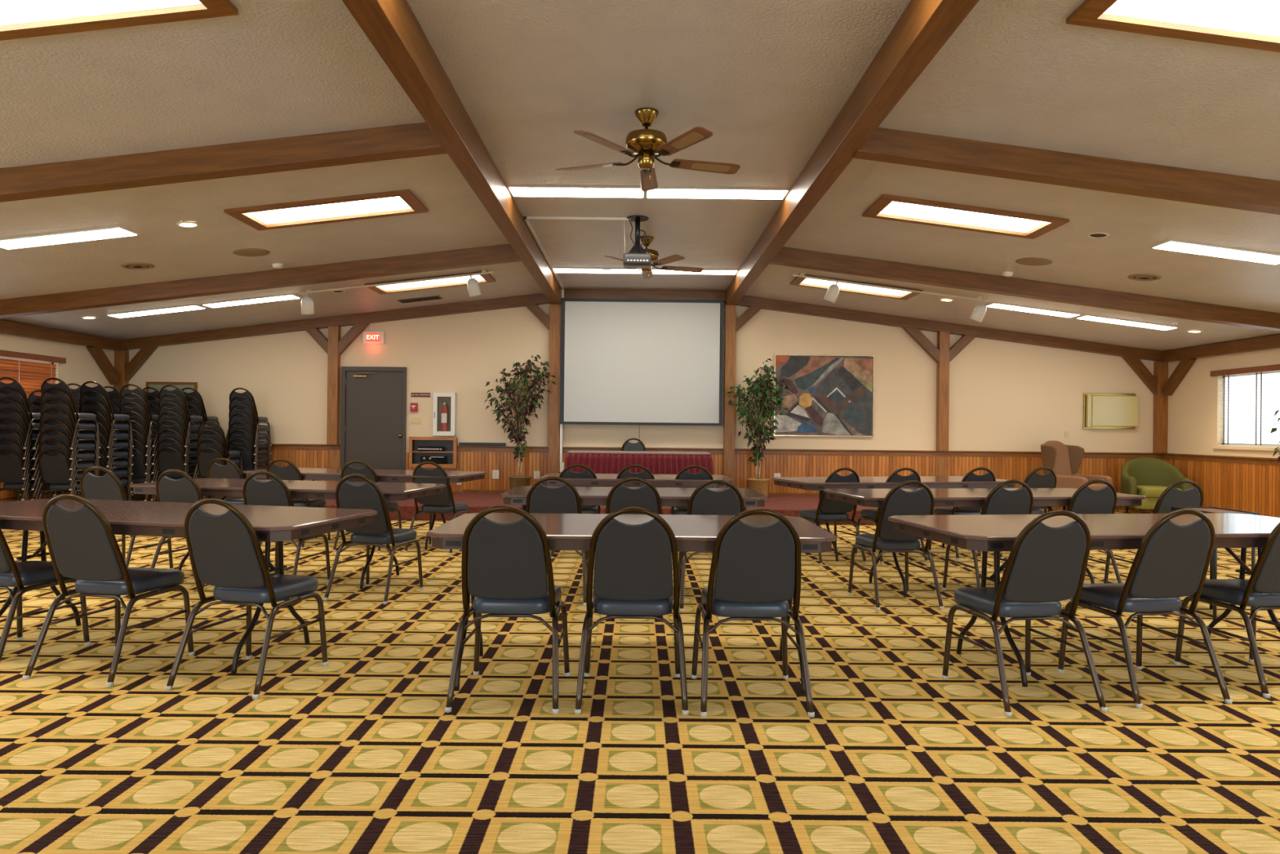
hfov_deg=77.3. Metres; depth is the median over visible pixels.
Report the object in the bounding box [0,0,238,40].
skylight
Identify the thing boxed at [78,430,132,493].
banquet chair
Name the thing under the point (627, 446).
banquet chair
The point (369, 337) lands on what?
exit sign
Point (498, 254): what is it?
beam
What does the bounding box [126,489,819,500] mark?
baseboard
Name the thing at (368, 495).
banquet chair
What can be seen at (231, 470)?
banquet chair
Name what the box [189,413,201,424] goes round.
banquet chair
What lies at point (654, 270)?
recessed light
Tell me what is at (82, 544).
banquet chair
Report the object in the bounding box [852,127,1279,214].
beam
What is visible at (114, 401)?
banquet chair
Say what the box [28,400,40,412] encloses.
banquet chair
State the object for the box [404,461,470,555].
banquet chair
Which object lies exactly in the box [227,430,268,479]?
banquet chair
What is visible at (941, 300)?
recessed light
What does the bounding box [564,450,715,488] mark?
table
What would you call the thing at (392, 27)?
beam
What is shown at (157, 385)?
framed board
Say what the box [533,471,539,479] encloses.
wall outlet
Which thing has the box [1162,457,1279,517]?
wainscot
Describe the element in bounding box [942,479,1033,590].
banquet chair
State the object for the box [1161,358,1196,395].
brace
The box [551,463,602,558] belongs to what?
banquet chair
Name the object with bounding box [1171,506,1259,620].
folding table
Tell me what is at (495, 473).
wall outlet
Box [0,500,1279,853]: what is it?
floor
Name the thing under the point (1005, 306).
fluorescent light
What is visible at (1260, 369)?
window blind
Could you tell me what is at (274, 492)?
banquet chair
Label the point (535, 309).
brace
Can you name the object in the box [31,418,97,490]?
banquet chair
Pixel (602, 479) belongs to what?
folding table
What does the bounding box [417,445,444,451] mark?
player
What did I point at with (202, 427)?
banquet chair
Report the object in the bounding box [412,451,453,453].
shelf
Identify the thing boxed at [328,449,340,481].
post
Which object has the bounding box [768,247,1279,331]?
beam
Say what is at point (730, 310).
post
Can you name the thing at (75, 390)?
banquet chair
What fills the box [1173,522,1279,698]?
banquet chair
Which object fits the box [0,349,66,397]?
blind
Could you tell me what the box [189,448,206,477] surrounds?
banquet chair
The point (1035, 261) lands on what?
ceiling speaker
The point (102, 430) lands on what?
banquet chair
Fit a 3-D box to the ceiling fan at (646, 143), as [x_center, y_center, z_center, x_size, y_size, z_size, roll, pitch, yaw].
[0.057,-2.084,6.004,1.421,0.519,1.374,1,0,0]
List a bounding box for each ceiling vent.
[120,262,155,269]
[396,295,444,303]
[1127,273,1161,280]
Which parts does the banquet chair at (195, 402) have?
backrest, frame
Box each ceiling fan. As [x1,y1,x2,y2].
[555,106,740,191]
[590,235,703,279]
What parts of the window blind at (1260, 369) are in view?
ladder cord, ladder cord, rail, ladder cord, ladder cord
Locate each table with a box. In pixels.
[0,498,377,674]
[128,478,445,588]
[242,467,486,550]
[426,512,836,693]
[500,485,768,511]
[539,473,733,551]
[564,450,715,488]
[771,475,1015,561]
[823,488,1146,596]
[888,512,1279,686]
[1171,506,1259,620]
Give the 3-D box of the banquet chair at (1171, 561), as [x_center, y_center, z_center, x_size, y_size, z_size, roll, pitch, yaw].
[2.575,0.864,4.117,0.522,0.946,0.602,1,0,-9]
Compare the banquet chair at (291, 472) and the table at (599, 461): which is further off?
the table at (599, 461)
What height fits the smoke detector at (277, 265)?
0.055 m
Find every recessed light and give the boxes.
[80,316,97,319]
[176,221,199,227]
[330,289,345,293]
[507,186,644,197]
[553,267,642,273]
[645,187,789,199]
[651,268,737,274]
[939,298,953,301]
[1086,232,1110,238]
[1186,329,1202,333]
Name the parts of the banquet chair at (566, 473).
backrest, frame, seat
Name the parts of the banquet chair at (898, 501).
leg, leg, seat, frame, backrest, leg, leg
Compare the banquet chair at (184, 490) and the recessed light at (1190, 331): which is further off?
the recessed light at (1190, 331)
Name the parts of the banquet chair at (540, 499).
backrest, frame, leg, leg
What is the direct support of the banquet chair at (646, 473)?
on the floor
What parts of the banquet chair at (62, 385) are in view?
leg, backrest, frame, leg, seat, leg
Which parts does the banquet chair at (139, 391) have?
backrest, frame, leg, seat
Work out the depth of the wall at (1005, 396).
13.65 m
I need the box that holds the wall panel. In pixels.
[1083,392,1138,429]
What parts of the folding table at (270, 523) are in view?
leg, leg, leg, leg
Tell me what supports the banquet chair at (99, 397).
on the banquet chair at (98, 407)
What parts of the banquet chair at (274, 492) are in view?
backrest, frame, leg, leg, leg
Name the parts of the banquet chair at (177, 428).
leg, backrest, frame, leg, seat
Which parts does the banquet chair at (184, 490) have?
leg, backrest, frame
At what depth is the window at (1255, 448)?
12.10 m
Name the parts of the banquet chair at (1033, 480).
seat, backrest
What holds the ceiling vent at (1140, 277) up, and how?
in the ceiling at (1012, 72)
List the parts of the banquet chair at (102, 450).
backrest, frame, seat, leg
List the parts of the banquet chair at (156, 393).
frame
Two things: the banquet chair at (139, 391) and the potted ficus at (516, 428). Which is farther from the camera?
the potted ficus at (516, 428)
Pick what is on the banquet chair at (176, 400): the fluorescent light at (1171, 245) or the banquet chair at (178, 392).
the banquet chair at (178, 392)
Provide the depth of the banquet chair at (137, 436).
12.06 m
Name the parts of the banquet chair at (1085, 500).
frame, backrest, leg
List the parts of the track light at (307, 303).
rail mount, rail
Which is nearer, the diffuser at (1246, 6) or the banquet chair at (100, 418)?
the diffuser at (1246, 6)
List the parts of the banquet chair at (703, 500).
leg, leg, frame, backrest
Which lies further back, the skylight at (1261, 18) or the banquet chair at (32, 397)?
the banquet chair at (32, 397)
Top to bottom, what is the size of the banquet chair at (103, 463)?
0.946 m
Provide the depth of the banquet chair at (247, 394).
12.93 m
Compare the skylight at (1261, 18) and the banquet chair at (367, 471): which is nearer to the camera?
the skylight at (1261, 18)
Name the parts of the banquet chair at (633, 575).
leg, leg, seat, backrest, frame, leg, leg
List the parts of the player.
trim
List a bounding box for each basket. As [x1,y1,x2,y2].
[508,475,531,488]
[746,477,768,496]
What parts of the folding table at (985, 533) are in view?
leg, leg, leg, leg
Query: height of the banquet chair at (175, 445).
0.946 m
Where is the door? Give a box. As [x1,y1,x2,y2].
[340,366,406,483]
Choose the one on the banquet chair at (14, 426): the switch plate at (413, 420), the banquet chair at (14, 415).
the banquet chair at (14, 415)
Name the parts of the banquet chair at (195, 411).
backrest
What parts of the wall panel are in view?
panel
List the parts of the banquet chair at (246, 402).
backrest, frame, leg, seat, leg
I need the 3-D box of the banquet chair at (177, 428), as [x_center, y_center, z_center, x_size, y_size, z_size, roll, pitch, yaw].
[-7.176,0.375,12.461,0.522,0.946,0.602,1,0,0]
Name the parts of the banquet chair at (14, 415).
backrest, frame, leg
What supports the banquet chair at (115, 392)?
on the banquet chair at (114, 401)
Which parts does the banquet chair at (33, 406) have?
frame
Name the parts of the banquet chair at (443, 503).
leg, leg, backrest, frame, seat, leg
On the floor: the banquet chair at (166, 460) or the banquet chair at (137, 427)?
the banquet chair at (166, 460)
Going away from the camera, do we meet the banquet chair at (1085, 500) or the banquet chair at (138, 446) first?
the banquet chair at (1085, 500)
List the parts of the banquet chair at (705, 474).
seat, frame, backrest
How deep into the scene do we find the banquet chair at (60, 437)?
10.62 m
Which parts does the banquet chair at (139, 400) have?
backrest, frame, leg, seat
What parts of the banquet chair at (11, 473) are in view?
backrest, frame, leg, seat, leg, leg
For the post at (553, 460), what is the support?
attached to the wall at (1005, 396)
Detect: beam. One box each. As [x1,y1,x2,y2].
[0,122,447,202]
[0,244,521,318]
[0,319,121,350]
[120,288,1161,361]
[342,0,561,304]
[724,0,979,305]
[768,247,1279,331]
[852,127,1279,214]
[1160,333,1279,361]
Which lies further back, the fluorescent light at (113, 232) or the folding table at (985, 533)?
the fluorescent light at (113, 232)
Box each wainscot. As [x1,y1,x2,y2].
[0,480,76,502]
[124,449,1162,510]
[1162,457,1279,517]
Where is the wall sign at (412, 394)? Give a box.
[410,392,430,396]
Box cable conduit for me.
[524,216,630,471]
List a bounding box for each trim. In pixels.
[258,443,1163,458]
[324,491,941,524]
[1161,453,1279,465]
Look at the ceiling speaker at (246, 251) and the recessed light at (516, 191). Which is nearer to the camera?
the recessed light at (516, 191)
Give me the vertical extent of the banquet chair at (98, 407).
0.946 m
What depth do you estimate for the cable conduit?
9.24 m
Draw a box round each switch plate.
[410,417,420,423]
[1064,431,1069,437]
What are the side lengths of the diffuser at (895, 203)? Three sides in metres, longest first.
1.540 x 0.530 x 0.010 m
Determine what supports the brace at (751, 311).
attached to the post at (730, 310)
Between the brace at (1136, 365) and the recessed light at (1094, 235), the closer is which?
the recessed light at (1094, 235)
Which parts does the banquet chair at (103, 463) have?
backrest, frame, seat, leg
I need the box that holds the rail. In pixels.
[458,442,506,445]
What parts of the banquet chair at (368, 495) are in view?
leg, backrest, frame, leg, seat, leg, leg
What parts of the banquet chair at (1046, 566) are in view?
leg, leg, seat, leg, frame, backrest, leg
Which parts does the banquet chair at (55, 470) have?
leg, backrest, seat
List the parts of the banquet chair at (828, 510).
leg, seat, leg, frame, backrest, leg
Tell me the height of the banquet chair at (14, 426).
0.946 m
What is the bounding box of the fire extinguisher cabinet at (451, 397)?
[432,392,456,435]
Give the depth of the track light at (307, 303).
11.21 m
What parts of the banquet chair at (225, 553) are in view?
leg, backrest, frame, leg, seat, leg, leg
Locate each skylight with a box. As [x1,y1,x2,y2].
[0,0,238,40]
[223,189,428,231]
[364,271,495,294]
[790,273,923,300]
[862,194,1069,239]
[1066,0,1279,52]
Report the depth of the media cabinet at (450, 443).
13.62 m
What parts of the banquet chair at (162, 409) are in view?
leg, backrest, frame, leg, seat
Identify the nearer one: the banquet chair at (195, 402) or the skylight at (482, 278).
the skylight at (482, 278)
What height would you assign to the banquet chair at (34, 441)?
0.946 m
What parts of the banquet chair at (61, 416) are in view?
leg, backrest, frame, leg, seat, leg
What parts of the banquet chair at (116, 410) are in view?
backrest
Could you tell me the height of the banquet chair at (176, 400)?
0.946 m
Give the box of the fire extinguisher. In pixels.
[440,400,448,431]
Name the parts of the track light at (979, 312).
rail, rail mount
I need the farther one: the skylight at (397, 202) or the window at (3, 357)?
the window at (3, 357)
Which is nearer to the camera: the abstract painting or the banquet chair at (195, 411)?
the banquet chair at (195, 411)
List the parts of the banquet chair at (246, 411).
backrest, frame, leg, seat, leg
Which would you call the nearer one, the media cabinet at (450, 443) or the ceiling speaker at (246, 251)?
the ceiling speaker at (246, 251)
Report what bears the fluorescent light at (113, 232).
attached to the ceiling at (272, 68)
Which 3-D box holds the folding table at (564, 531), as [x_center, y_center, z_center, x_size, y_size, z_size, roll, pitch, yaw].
[-0.044,0.906,4.218,1.960,0.791,0.950,1,0,0]
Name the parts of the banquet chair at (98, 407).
backrest, frame, leg, seat, leg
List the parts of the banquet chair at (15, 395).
backrest, frame, leg, seat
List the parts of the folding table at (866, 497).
leg, leg, leg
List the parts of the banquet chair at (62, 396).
leg, backrest, frame, leg, seat, leg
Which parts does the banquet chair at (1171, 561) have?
leg, leg, seat, leg, frame, backrest, leg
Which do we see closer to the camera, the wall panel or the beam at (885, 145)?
the beam at (885, 145)
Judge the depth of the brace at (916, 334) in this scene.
13.54 m
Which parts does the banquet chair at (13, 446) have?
backrest, frame, leg, seat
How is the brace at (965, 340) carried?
attached to the post at (943, 337)
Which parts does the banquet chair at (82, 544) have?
leg, backrest, frame, leg, seat, leg, leg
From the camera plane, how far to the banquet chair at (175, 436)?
12.21 m
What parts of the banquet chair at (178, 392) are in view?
leg, backrest, frame, leg, seat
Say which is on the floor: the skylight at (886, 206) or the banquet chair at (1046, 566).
the banquet chair at (1046, 566)
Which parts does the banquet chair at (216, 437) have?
backrest, frame, seat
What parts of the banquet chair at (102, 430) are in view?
backrest, frame, leg, seat, leg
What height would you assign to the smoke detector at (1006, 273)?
0.055 m
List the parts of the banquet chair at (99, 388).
backrest, frame, leg, seat, leg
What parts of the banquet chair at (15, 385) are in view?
backrest, frame, leg, seat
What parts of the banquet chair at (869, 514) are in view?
leg, seat, leg, frame, backrest, leg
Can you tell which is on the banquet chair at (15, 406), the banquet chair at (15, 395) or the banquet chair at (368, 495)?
the banquet chair at (15, 395)
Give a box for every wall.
[0,333,114,391]
[128,302,1155,467]
[1167,347,1279,457]
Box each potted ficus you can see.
[484,355,555,488]
[726,358,791,496]
[1270,409,1279,464]
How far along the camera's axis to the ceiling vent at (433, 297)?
12.79 m
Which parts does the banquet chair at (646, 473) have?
backrest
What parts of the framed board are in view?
panel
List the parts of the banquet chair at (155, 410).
backrest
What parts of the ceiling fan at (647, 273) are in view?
blade, blade, blade, motor, blade arm, blade, blade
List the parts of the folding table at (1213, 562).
leg, leg, leg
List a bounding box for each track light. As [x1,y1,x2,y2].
[299,270,493,314]
[792,272,988,322]
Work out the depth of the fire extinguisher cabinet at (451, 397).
13.54 m
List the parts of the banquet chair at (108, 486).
backrest, frame, leg, leg, leg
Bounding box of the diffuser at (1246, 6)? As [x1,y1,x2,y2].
[1192,0,1279,12]
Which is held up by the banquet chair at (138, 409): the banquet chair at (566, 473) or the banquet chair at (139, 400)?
the banquet chair at (139, 400)
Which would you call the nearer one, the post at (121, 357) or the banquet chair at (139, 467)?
the banquet chair at (139, 467)
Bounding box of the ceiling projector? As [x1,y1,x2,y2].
[622,215,651,267]
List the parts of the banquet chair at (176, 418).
leg, backrest, frame, leg, seat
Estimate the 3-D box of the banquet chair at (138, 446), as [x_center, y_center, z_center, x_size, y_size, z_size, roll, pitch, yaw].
[-7.678,0.641,12.301,0.522,0.946,0.602,1,0,0]
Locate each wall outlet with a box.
[492,470,498,479]
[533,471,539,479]
[773,473,780,477]
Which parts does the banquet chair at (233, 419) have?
frame, backrest, leg, seat, leg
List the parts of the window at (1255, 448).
sill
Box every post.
[113,350,128,391]
[326,325,341,444]
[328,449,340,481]
[547,303,560,486]
[723,305,736,488]
[934,456,947,475]
[936,331,950,450]
[1152,360,1168,453]
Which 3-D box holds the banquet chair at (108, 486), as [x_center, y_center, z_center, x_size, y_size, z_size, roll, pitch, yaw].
[-4.439,0.798,6.874,0.522,0.946,0.602,1,0,9]
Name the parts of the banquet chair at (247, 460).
backrest, frame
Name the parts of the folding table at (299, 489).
leg, leg, leg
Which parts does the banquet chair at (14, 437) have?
backrest, frame, leg, seat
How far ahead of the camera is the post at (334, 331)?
13.49 m
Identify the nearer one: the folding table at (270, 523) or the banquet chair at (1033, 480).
the folding table at (270, 523)
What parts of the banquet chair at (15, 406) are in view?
backrest, frame, leg, seat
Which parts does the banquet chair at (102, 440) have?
backrest, frame, seat, leg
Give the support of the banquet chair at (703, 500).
on the floor
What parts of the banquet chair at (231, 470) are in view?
seat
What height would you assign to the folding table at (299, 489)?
0.791 m
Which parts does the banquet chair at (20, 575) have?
backrest, frame, leg, leg, seat, leg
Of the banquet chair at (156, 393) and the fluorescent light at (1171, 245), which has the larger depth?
the banquet chair at (156, 393)
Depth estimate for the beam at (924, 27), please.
5.43 m
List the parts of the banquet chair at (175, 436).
leg, backrest, frame, seat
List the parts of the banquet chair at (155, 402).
frame, backrest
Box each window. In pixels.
[0,356,53,364]
[1213,370,1279,451]
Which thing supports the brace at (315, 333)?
attached to the post at (334, 331)
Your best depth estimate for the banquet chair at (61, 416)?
10.63 m
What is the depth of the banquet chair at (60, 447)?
10.61 m
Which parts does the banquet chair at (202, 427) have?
leg, backrest, frame, seat, leg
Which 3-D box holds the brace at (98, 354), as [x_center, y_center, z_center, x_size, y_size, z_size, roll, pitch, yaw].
[-8.803,-1.045,13.142,0.110,0.666,0.699,1,0,0]
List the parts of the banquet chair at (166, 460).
frame, backrest, seat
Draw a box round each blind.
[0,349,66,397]
[1209,364,1279,447]
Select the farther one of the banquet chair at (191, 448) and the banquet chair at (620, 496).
the banquet chair at (191, 448)
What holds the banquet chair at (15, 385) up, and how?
on the banquet chair at (15, 395)
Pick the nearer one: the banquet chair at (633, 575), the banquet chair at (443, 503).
the banquet chair at (633, 575)
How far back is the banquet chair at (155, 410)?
13.00 m
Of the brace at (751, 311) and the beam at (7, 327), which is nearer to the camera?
the beam at (7, 327)
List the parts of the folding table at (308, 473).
leg, leg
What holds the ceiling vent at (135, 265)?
in the ceiling at (272, 68)
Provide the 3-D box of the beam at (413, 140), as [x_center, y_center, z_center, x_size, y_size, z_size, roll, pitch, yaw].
[-5.142,-1.787,6.037,7.378,1.083,0.160,1,0,0]
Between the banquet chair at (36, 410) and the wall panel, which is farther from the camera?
the wall panel
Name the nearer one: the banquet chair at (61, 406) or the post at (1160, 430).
the banquet chair at (61, 406)
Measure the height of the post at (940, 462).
0.686 m
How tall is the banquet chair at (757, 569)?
0.946 m
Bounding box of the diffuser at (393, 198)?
[265,196,395,211]
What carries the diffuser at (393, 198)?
attached to the skylight at (397, 202)
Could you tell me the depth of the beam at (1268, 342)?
12.10 m
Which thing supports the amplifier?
on the media cabinet at (450, 443)
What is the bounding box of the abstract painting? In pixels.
[773,354,874,436]
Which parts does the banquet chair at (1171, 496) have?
leg, frame, backrest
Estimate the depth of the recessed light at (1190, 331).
11.65 m
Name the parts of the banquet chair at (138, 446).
backrest, frame, leg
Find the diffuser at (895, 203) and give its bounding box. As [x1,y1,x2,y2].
[893,201,1026,219]
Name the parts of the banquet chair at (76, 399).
backrest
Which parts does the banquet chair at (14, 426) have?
backrest, frame, leg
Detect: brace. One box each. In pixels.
[86,346,120,384]
[124,346,158,382]
[305,328,328,354]
[337,322,369,355]
[525,303,549,329]
[736,306,761,331]
[902,326,939,363]
[949,334,976,362]
[1122,355,1157,394]
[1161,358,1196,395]
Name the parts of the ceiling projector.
mount plate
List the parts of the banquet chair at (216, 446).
backrest, frame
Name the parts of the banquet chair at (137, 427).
backrest, frame, leg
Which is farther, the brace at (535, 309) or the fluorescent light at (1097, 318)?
the brace at (535, 309)
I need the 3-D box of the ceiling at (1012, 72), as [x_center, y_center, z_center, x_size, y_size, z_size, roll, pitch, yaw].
[5.392,-1.826,5.243,7.580,1.040,17.240,1,0,0]
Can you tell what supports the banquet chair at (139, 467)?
on the floor
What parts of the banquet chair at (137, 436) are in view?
backrest, frame, leg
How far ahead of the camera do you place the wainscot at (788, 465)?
13.63 m
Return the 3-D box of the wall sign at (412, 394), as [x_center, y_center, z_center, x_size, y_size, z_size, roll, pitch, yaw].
[-3.734,-0.547,13.620,0.331,0.074,0.016,1,0,0]
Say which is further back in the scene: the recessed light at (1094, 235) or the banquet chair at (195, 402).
the banquet chair at (195, 402)
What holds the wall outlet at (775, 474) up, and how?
attached to the wainscot at (788, 465)
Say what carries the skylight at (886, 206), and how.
attached to the ceiling at (1012, 72)
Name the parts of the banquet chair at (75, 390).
frame, backrest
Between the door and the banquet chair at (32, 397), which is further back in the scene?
the door
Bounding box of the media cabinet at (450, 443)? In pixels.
[408,436,457,468]
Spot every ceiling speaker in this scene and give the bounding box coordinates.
[232,248,270,256]
[1015,257,1052,266]
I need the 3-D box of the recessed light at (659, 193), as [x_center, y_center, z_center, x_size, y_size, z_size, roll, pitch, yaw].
[0.760,-2.324,7.973,1.399,0.016,0.314,1,0,0]
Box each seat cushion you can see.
[1088,483,1107,489]
[1137,485,1182,497]
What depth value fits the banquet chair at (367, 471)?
8.26 m
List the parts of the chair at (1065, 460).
backrest, armrest, armrest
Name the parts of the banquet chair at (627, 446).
backrest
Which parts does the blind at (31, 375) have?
ladder cord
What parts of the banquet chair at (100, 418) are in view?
backrest, frame, leg, seat, leg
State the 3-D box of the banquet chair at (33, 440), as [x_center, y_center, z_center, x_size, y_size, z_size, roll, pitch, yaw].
[-8.526,0.630,11.598,0.522,0.946,0.602,1,0,0]
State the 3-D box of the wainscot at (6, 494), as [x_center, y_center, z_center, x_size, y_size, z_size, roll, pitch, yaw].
[-8.846,0.770,5.188,0.020,0.900,16.840,1,0,0]
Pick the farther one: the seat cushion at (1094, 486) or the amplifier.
the amplifier
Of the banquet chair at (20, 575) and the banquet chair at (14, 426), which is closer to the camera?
the banquet chair at (20, 575)
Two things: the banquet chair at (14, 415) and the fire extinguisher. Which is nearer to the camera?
the banquet chair at (14, 415)
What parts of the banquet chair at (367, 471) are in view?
leg, backrest, frame, leg, seat, leg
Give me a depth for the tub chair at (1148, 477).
13.03 m
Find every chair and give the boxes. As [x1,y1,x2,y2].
[0,377,40,448]
[0,386,39,458]
[0,397,38,469]
[0,408,38,479]
[0,417,38,489]
[0,428,54,500]
[0,439,53,500]
[0,448,51,501]
[0,527,90,662]
[19,430,57,495]
[20,440,82,500]
[22,493,194,687]
[27,390,40,405]
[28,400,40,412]
[29,451,80,497]
[31,398,100,470]
[31,408,39,422]
[31,408,99,479]
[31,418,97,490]
[31,428,97,499]
[32,377,100,448]
[32,387,100,459]
[34,439,93,499]
[38,449,80,498]
[67,382,80,398]
[71,391,79,406]
[75,401,79,411]
[76,440,131,500]
[76,450,130,500]
[78,400,133,466]
[78,409,133,474]
[78,420,132,484]
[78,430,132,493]
[79,381,133,448]
[79,390,133,457]
[80,466,173,568]
[103,386,119,400]
[108,394,119,408]
[111,404,119,413]
[113,410,157,474]
[113,459,143,501]
[114,383,158,446]
[114,392,158,456]
[114,401,158,465]
[115,419,157,482]
[117,448,157,501]
[118,429,155,482]
[118,439,157,501]
[132,448,159,500]
[142,386,159,400]
[146,395,159,408]
[149,404,159,415]
[150,469,204,589]
[151,393,199,456]
[151,402,198,464]
[151,411,197,473]
[151,420,204,482]
[151,438,204,500]
[152,384,203,447]
[152,447,193,501]
[154,429,204,481]
[164,497,328,699]
[181,387,220,426]
[185,395,214,426]
[187,404,204,424]
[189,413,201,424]
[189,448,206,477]
[192,421,243,478]
[195,429,241,478]
[196,438,226,478]
[196,447,225,478]
[207,457,244,504]
[225,387,271,446]
[226,395,271,454]
[226,404,271,463]
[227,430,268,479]
[227,438,266,479]
[228,413,270,470]
[228,421,269,470]
[229,446,266,479]
[242,471,330,582]
[259,458,330,549]
[323,474,423,604]
[332,460,401,553]
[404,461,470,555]
[444,505,569,714]
[525,476,589,605]
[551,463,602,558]
[574,506,688,715]
[605,477,662,514]
[616,464,656,487]
[621,438,645,451]
[670,465,718,558]
[678,479,744,611]
[690,508,814,717]
[798,467,866,565]
[847,480,944,610]
[854,467,928,564]
[928,466,1003,559]
[941,510,1107,717]
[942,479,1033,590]
[1022,466,1056,514]
[1040,440,1112,513]
[1057,508,1231,708]
[1065,479,1121,601]
[1103,480,1207,582]
[1120,457,1191,513]
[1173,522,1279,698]
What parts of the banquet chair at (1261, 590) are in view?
leg, seat, leg, leg, frame, backrest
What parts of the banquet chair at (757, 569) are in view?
leg, leg, seat, frame, backrest, leg, leg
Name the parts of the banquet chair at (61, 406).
leg, backrest, frame, leg, seat, leg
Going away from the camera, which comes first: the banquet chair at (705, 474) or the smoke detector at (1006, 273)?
the banquet chair at (705, 474)
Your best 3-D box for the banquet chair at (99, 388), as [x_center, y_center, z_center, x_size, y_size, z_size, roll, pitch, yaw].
[-7.787,-0.178,11.627,0.522,0.946,0.602,1,0,0]
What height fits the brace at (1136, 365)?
0.876 m
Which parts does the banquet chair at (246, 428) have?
backrest, frame, seat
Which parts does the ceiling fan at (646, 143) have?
blade, blade, blade arm, blade arm, motor, blade arm, blade, blade arm, blade arm, blade, blade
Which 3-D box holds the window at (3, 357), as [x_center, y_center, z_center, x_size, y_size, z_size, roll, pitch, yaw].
[-8.907,-0.429,10.756,0.150,1.155,2.970,1,0,0]
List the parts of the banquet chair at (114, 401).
frame, backrest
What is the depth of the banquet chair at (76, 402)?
12.04 m
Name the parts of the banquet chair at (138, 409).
backrest, frame, leg, seat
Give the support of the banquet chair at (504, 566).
on the floor
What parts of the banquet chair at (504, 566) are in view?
leg, leg, backrest, frame, seat, leg, leg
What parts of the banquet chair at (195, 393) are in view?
backrest, frame, seat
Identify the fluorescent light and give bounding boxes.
[0,226,139,249]
[106,304,206,318]
[201,293,301,307]
[985,302,1080,317]
[1075,315,1178,330]
[1150,240,1279,264]
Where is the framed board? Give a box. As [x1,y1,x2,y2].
[146,382,197,392]
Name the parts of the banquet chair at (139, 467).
backrest, frame, seat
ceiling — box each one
[0,0,543,339]
[406,0,911,290]
[744,0,1279,351]
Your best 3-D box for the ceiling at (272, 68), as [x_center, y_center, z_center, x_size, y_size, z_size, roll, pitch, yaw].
[-5.225,-1.938,5.207,7.605,1.040,17.240,1,0,0]
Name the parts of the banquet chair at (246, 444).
frame, backrest, seat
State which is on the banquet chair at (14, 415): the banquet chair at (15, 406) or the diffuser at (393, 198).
the banquet chair at (15, 406)
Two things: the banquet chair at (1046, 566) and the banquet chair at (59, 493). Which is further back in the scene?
the banquet chair at (59, 493)
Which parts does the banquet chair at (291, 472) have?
backrest, frame, seat, leg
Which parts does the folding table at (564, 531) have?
leg, leg, leg, leg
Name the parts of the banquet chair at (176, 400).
leg, backrest, frame, leg, seat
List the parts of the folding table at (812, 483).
leg, leg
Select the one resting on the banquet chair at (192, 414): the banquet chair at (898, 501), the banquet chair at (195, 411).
the banquet chair at (195, 411)
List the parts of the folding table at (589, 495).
leg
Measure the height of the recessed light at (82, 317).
0.029 m
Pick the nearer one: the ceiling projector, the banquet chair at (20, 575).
the banquet chair at (20, 575)
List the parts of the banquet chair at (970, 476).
leg, leg, seat, frame, backrest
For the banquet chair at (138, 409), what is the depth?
12.07 m
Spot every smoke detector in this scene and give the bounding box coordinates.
[271,262,283,268]
[1001,271,1013,276]
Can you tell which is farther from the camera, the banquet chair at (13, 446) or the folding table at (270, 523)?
the banquet chair at (13, 446)
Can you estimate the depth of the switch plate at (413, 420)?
13.62 m
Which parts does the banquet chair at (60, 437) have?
leg, backrest, frame, leg, seat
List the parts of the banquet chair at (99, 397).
backrest, frame, leg, seat, leg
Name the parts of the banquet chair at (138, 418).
backrest, frame, leg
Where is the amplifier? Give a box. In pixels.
[420,455,447,464]
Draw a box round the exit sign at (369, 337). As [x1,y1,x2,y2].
[362,331,384,343]
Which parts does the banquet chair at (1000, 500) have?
leg, leg, frame, backrest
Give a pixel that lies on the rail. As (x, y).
(460, 443)
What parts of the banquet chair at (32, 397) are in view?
backrest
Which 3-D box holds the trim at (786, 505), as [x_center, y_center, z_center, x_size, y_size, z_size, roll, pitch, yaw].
[-0.279,1.228,12.366,11.650,0.200,2.539,1,0,0]
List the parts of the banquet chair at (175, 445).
backrest, frame, seat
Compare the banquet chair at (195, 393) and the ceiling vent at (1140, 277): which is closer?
the ceiling vent at (1140, 277)
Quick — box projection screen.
[560,297,724,431]
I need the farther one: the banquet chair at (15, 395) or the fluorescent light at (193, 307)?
the fluorescent light at (193, 307)
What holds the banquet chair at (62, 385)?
on the banquet chair at (62, 396)
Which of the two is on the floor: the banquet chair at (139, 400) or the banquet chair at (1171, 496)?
the banquet chair at (1171, 496)
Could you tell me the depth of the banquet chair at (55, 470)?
10.65 m
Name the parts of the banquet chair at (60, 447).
leg, backrest, frame, leg, seat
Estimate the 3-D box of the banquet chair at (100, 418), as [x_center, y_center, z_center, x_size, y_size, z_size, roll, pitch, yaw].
[-7.792,0.230,11.614,0.522,0.946,0.602,1,0,0]
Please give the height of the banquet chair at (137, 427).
0.946 m
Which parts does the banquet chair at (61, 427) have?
leg, backrest, frame, leg, seat, leg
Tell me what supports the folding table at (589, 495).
on the floor
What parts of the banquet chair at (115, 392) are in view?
frame, backrest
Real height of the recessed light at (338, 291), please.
0.029 m
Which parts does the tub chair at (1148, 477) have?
seat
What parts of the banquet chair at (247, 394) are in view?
leg, backrest, frame, leg, seat, leg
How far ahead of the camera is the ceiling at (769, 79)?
5.68 m
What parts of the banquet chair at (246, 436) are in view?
backrest, frame, seat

